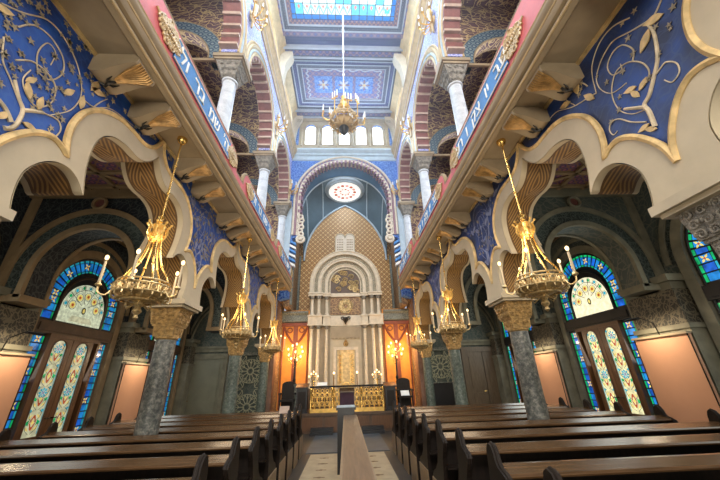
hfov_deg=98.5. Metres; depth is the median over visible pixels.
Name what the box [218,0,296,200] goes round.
wall
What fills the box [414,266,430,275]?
corbel
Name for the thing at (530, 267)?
candle
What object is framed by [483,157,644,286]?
ceiling
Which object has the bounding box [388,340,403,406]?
candelabrum
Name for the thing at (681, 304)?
wall
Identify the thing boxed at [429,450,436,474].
shelf
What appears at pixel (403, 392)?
paper sheet
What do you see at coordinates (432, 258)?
corbel
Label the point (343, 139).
window
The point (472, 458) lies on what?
pew
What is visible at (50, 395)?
door
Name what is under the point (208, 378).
door
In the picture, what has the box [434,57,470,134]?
column
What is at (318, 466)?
carpet runner
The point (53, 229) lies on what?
wall
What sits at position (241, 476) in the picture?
shelf
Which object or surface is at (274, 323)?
ring chandelier
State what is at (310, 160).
wall
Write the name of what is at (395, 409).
pew
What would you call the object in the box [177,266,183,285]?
candle
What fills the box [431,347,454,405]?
lattice screen
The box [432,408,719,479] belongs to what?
pew
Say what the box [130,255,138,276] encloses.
candle
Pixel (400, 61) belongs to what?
cornice
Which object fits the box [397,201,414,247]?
column
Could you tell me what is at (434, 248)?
corbel
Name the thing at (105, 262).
candle
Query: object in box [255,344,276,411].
marble column
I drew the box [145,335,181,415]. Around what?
window
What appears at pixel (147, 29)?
balcony
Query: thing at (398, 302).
wall
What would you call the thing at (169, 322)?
marble column
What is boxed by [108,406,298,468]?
pew
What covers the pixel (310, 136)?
window
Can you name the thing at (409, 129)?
wall sconce
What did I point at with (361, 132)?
window
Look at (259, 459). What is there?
shelf
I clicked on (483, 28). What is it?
wall
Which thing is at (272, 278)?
corbel
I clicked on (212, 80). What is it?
ceiling
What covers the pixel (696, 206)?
marble column
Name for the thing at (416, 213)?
wall
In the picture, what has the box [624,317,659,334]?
picture light
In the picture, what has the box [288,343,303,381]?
candelabrum
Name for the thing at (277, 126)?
wall sconce
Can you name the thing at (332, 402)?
balustrade
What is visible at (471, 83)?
ceiling
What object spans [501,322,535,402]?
window
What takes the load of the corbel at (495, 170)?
attached to the arcade at (645, 106)
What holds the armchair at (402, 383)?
on the platform
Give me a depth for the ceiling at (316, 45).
13.80 m
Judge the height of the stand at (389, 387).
0.900 m
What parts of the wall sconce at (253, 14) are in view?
arm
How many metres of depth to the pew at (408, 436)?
5.86 m
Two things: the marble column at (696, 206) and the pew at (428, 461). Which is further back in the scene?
the pew at (428, 461)
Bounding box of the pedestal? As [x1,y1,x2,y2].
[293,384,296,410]
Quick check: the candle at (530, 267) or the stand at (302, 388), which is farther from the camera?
the stand at (302, 388)
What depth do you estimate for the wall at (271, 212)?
14.38 m
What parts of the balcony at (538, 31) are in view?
inscription panel, parapet panel, inscription panel, parapet panel, inscription panel, parapet panel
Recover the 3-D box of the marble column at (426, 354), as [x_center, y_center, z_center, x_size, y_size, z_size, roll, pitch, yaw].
[2.522,5.175,11.339,0.680,2.860,0.680,-1,-24,-3]
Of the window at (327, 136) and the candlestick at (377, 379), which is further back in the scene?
the window at (327, 136)
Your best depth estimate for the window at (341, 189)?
16.34 m
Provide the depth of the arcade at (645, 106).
3.16 m
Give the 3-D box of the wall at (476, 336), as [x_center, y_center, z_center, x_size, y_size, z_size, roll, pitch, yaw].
[3.909,1.287,13.449,3.550,11.600,0.380,-1,-24,-3]
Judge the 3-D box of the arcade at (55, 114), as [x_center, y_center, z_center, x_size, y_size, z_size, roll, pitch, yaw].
[-3.269,0.459,6.573,0.574,2.140,15.869,-1,-24,-3]
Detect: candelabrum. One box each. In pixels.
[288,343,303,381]
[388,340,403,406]
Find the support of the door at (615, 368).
in the wall at (681, 304)
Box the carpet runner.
[299,452,398,479]
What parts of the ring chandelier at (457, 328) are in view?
rod, crown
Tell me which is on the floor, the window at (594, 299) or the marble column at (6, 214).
the marble column at (6, 214)
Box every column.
[0,204,16,221]
[133,298,202,435]
[212,52,251,132]
[221,333,253,413]
[253,150,278,209]
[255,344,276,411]
[273,201,291,248]
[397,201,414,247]
[410,151,433,209]
[415,339,435,405]
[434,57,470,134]
[436,325,468,404]
[485,292,549,419]
[648,168,719,256]
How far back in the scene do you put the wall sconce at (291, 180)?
14.38 m
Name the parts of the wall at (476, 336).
arch moulding, moulding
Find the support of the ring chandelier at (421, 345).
hanging from the balcony at (538, 31)
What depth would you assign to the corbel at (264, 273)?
9.85 m
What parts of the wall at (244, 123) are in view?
arch moulding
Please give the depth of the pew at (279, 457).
4.91 m
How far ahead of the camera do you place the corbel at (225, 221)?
6.62 m
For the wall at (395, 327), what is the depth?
13.13 m
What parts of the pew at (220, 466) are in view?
backrest, panel, moulding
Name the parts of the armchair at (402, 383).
seat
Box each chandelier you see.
[94,136,187,319]
[219,237,259,348]
[259,280,285,358]
[321,9,365,135]
[406,279,432,354]
[432,236,470,342]
[496,138,578,311]
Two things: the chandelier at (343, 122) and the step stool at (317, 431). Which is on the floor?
the step stool at (317, 431)
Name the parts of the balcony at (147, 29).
parapet panel, inscription panel, parapet panel, inscription panel, parapet panel, inscription panel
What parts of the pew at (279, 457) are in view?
moulding, panel, backrest, moulding, panel, skirting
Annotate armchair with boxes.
[278,381,295,411]
[396,378,413,406]
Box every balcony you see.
[58,0,292,291]
[398,0,620,289]
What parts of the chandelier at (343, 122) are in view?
suspension rod, crown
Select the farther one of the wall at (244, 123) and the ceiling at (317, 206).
the ceiling at (317, 206)
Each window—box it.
[4,259,118,430]
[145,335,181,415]
[290,0,395,20]
[305,126,315,143]
[322,127,332,143]
[325,177,364,202]
[339,133,349,144]
[356,127,365,144]
[372,127,382,144]
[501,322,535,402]
[559,253,657,410]
[685,227,719,314]
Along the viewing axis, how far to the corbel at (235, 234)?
7.21 m
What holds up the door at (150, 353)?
in the wall at (125, 345)
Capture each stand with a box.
[295,383,309,413]
[383,382,396,410]
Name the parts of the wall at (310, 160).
cornice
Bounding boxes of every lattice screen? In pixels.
[235,352,259,412]
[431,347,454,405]
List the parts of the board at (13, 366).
panel, frame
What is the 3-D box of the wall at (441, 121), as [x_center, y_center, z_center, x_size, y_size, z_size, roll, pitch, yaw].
[3.938,-2.571,11.290,2.934,6.350,0.365,-1,-24,-3]
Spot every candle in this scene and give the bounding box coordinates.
[98,261,106,281]
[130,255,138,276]
[171,277,177,294]
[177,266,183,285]
[499,267,504,284]
[526,253,532,272]
[567,251,575,271]
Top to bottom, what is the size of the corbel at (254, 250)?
0.302 m
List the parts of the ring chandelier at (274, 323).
crown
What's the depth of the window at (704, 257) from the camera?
5.09 m
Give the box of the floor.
[288,431,411,479]
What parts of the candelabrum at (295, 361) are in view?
stem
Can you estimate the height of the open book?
0.113 m
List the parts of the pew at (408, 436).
skirting, panel, backrest, panel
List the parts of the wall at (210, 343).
moulding, arch moulding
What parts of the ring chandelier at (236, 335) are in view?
crown, rod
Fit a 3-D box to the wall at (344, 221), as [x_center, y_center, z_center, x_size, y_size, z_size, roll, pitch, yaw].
[-0.715,2.376,15.538,5.000,11.600,0.300,-1,-24,-3]
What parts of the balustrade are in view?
post, openwork panel, post, rail, post, openwork panel, post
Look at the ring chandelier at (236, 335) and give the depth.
6.87 m
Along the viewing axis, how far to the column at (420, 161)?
11.04 m
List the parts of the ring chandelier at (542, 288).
arm, rod, suspension rod, crown, suspension rod, arm, suspension rod, suspension rod, arm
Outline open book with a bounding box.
[317,382,326,385]
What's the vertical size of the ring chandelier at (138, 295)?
2.660 m
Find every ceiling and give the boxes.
[18,156,203,290]
[185,43,256,158]
[277,0,408,118]
[302,167,386,260]
[429,0,519,159]
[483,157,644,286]
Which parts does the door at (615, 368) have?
glass panel, glass panel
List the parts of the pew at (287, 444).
panel, backrest, panel, skirting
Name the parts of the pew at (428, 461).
skirting, panel, moulding, backrest, panel, moulding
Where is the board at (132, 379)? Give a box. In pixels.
[107,351,152,424]
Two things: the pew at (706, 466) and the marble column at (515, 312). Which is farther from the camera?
the marble column at (515, 312)
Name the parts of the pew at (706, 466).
panel, moulding, backrest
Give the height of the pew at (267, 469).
1.082 m
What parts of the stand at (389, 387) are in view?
panel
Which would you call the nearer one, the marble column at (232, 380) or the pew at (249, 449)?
the pew at (249, 449)
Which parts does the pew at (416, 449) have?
skirting, moulding, panel, backrest, panel, moulding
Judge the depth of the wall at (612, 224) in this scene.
6.14 m
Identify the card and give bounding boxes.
[279,406,289,413]
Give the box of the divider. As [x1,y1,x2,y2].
[339,415,376,479]
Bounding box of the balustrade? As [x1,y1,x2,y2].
[309,384,384,412]
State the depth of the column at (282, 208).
13.80 m
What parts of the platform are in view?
panel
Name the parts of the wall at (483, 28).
arch moulding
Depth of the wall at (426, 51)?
10.81 m
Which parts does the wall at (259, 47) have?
cornice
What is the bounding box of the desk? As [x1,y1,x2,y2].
[340,388,353,404]
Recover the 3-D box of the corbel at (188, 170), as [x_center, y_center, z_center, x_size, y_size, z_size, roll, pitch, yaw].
[-2.732,-1.124,5.083,0.503,0.302,0.310,-1,-24,-3]
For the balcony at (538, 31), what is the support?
attached to the arcade at (645, 106)
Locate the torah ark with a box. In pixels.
[307,233,384,409]
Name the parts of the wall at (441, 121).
arch moulding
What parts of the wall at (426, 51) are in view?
cornice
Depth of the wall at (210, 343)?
11.91 m
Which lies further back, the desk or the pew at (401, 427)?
the desk
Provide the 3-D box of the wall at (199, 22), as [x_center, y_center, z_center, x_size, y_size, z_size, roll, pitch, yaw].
[-4.871,-3.953,7.617,2.934,6.350,0.365,-1,-24,-3]
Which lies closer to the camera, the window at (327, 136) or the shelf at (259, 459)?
the shelf at (259, 459)
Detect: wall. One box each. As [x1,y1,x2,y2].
[0,183,200,424]
[0,189,153,308]
[127,266,226,334]
[165,0,222,70]
[190,159,278,412]
[212,100,258,158]
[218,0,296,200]
[255,190,278,241]
[265,118,426,411]
[266,0,302,140]
[272,240,300,411]
[276,310,309,410]
[299,207,392,310]
[381,308,415,405]
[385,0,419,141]
[389,239,419,406]
[391,0,464,200]
[410,160,494,404]
[410,189,432,241]
[428,102,472,159]
[460,5,516,74]
[461,263,551,327]
[486,181,719,407]
[528,188,665,297]
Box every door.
[9,333,100,439]
[144,349,175,415]
[185,353,228,414]
[460,346,501,404]
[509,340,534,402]
[575,320,654,415]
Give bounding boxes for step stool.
[309,427,332,435]
[361,425,384,433]
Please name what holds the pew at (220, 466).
on the floor
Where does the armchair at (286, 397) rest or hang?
on the platform
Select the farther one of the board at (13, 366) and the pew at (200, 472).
the board at (13, 366)
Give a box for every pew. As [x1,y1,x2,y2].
[0,419,276,479]
[0,426,262,479]
[0,436,239,479]
[37,413,285,479]
[77,409,292,479]
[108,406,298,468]
[134,404,302,459]
[136,453,208,479]
[392,400,547,454]
[396,397,569,463]
[402,399,596,474]
[410,401,631,479]
[419,404,677,479]
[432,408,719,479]
[455,427,719,479]
[486,441,719,479]
[543,466,562,479]
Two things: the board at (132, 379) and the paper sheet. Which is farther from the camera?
the paper sheet
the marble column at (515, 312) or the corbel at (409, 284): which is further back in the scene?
the corbel at (409, 284)
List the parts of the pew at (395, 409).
skirting, panel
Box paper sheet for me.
[400,390,409,395]
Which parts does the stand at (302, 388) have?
panel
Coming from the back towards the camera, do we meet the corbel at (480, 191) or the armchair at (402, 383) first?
the armchair at (402, 383)
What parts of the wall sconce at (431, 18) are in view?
arm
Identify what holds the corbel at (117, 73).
attached to the arcade at (55, 114)
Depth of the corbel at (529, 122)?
4.24 m
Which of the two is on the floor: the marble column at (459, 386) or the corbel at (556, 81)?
the marble column at (459, 386)
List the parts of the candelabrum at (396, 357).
stem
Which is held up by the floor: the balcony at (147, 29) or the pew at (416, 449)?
the pew at (416, 449)
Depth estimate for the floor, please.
7.71 m
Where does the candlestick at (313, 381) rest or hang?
on the platform
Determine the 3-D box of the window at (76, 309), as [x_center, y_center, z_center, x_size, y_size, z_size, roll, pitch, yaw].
[-6.177,2.407,6.624,0.110,4.120,2.100,-1,-24,-3]
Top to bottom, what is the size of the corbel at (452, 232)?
0.302 m
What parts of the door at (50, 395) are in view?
glass panel, glass panel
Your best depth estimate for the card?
7.12 m
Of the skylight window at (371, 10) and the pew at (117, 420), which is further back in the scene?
the skylight window at (371, 10)
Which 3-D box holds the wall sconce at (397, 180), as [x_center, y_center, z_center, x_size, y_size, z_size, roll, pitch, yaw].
[1.662,-2.420,14.687,0.468,1.002,0.813,-1,-24,-3]
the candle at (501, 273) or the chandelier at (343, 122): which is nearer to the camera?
the candle at (501, 273)
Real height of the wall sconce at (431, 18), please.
1.002 m
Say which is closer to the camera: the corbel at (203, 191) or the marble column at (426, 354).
the corbel at (203, 191)
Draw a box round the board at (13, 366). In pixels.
[0,331,43,431]
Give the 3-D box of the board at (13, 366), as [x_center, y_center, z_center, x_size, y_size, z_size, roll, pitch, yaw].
[-5.527,2.622,4.605,0.457,2.429,1.060,-1,-24,-3]
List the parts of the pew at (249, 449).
backrest, moulding, panel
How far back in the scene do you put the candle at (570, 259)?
3.66 m
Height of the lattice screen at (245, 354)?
2.620 m
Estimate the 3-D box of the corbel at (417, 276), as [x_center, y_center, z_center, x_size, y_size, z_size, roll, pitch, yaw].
[2.011,1.305,10.790,0.503,0.302,0.310,-1,-24,-3]
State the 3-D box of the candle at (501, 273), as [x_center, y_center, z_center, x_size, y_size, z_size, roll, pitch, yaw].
[1.882,0.479,4.106,0.028,0.260,0.029,3,-25,-9]
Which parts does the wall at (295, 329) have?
cornice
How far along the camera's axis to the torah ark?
13.44 m
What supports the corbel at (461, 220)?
attached to the arcade at (645, 106)
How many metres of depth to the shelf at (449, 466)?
3.55 m
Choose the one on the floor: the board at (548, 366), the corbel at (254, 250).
the board at (548, 366)
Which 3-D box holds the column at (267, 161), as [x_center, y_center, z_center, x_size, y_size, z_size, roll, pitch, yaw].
[-3.321,-1.389,10.424,0.740,3.900,0.740,-1,-24,-3]
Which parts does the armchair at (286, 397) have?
seat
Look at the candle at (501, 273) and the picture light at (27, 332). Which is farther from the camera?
the picture light at (27, 332)
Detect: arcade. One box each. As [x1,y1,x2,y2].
[0,0,281,343]
[408,0,719,339]
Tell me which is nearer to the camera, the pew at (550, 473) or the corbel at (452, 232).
the pew at (550, 473)
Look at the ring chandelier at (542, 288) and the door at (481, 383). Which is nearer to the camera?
the ring chandelier at (542, 288)
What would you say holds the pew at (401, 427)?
on the floor
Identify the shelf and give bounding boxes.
[237,473,249,479]
[258,458,265,479]
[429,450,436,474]
[446,463,457,469]
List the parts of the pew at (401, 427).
skirting, panel, backrest, panel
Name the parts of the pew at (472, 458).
panel, moulding, backrest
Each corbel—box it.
[88,54,154,94]
[127,102,181,135]
[172,158,212,182]
[191,181,225,202]
[215,213,243,229]
[226,226,251,241]
[241,245,262,258]
[248,254,268,266]
[259,268,276,278]
[264,274,280,283]
[271,283,285,292]
[405,281,418,289]
[410,272,425,281]
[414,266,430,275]
[421,252,440,263]
[426,243,446,256]
[437,225,460,239]
[444,212,470,228]
[461,181,493,201]
[474,159,510,182]
[502,107,550,137]
[525,62,584,100]
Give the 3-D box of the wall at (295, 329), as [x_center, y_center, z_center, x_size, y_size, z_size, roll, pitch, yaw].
[-2.713,5.103,12.712,1.160,4.420,0.430,-1,-24,-3]
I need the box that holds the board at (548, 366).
[530,341,570,407]
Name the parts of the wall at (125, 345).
carved frieze panel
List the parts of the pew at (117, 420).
panel, panel, skirting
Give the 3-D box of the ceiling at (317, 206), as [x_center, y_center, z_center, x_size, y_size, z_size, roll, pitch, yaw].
[-0.768,-1.419,15.914,4.402,4.474,2.158,-1,-24,-3]
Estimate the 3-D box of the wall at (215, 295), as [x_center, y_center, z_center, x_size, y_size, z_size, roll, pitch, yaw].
[-4.865,2.885,8.417,2.900,5.050,0.580,-1,-24,-3]
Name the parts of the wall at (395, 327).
cornice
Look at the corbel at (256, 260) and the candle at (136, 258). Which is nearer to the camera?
the candle at (136, 258)
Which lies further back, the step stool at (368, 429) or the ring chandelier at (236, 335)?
the step stool at (368, 429)
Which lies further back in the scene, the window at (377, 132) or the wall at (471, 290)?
the window at (377, 132)
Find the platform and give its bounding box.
[275,406,416,433]
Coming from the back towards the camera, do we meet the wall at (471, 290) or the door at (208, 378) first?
the door at (208, 378)
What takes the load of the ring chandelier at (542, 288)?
hanging from the balcony at (538, 31)
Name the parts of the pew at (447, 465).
panel, moulding, backrest, panel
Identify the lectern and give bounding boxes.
[336,405,355,474]
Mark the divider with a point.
(356, 464)
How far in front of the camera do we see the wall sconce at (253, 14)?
8.71 m
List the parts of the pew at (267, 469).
panel, backrest, moulding, panel, skirting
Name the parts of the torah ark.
arch moulding, gilt panel, door frame, ark door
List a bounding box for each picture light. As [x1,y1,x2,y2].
[0,331,43,350]
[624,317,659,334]
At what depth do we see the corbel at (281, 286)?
11.44 m
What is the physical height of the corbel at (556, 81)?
0.302 m
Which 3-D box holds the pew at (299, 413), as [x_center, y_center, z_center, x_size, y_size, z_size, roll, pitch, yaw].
[-3.188,4.416,7.101,3.672,1.082,0.711,-1,-24,-3]
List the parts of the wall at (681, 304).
carved frieze panel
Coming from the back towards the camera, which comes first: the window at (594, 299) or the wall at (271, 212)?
the wall at (271, 212)
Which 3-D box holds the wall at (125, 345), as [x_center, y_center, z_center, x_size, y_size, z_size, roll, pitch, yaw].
[-6.064,0.821,3.826,0.690,5.100,18.140,-1,-24,-3]
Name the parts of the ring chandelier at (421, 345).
rod, crown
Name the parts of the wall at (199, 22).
arch moulding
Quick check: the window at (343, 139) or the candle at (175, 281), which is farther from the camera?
the window at (343, 139)
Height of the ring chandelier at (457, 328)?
2.660 m
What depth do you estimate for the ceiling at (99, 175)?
5.61 m
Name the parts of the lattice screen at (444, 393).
frame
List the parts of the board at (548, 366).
frame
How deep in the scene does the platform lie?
10.28 m
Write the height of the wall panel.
2.429 m
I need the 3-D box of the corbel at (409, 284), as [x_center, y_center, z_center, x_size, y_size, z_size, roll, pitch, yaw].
[1.966,1.759,11.791,0.503,0.302,0.310,-1,-24,-3]
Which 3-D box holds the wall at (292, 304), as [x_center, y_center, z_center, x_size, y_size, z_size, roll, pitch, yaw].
[-3.208,2.865,13.896,0.650,9.500,2.120,-1,-24,-3]
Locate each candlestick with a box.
[308,371,318,408]
[372,369,381,406]
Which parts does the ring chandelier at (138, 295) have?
arm, arm, suspension rod, suspension rod, suspension rod, suspension rod, suspension rod, crown, suspension rod, rod, arm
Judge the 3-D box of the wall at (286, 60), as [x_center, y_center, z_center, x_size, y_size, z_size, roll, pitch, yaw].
[-3.099,-8.549,9.777,0.810,2.300,14.200,-1,-24,-3]
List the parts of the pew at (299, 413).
panel, skirting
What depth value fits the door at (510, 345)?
10.70 m
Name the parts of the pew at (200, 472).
moulding, panel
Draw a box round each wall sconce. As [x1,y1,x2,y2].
[250,0,267,30]
[275,113,287,135]
[289,179,298,198]
[390,179,399,197]
[400,114,411,136]
[417,2,434,34]
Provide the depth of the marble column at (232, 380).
8.07 m
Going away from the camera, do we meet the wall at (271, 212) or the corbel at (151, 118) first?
the corbel at (151, 118)
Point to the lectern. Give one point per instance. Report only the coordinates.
(342, 410)

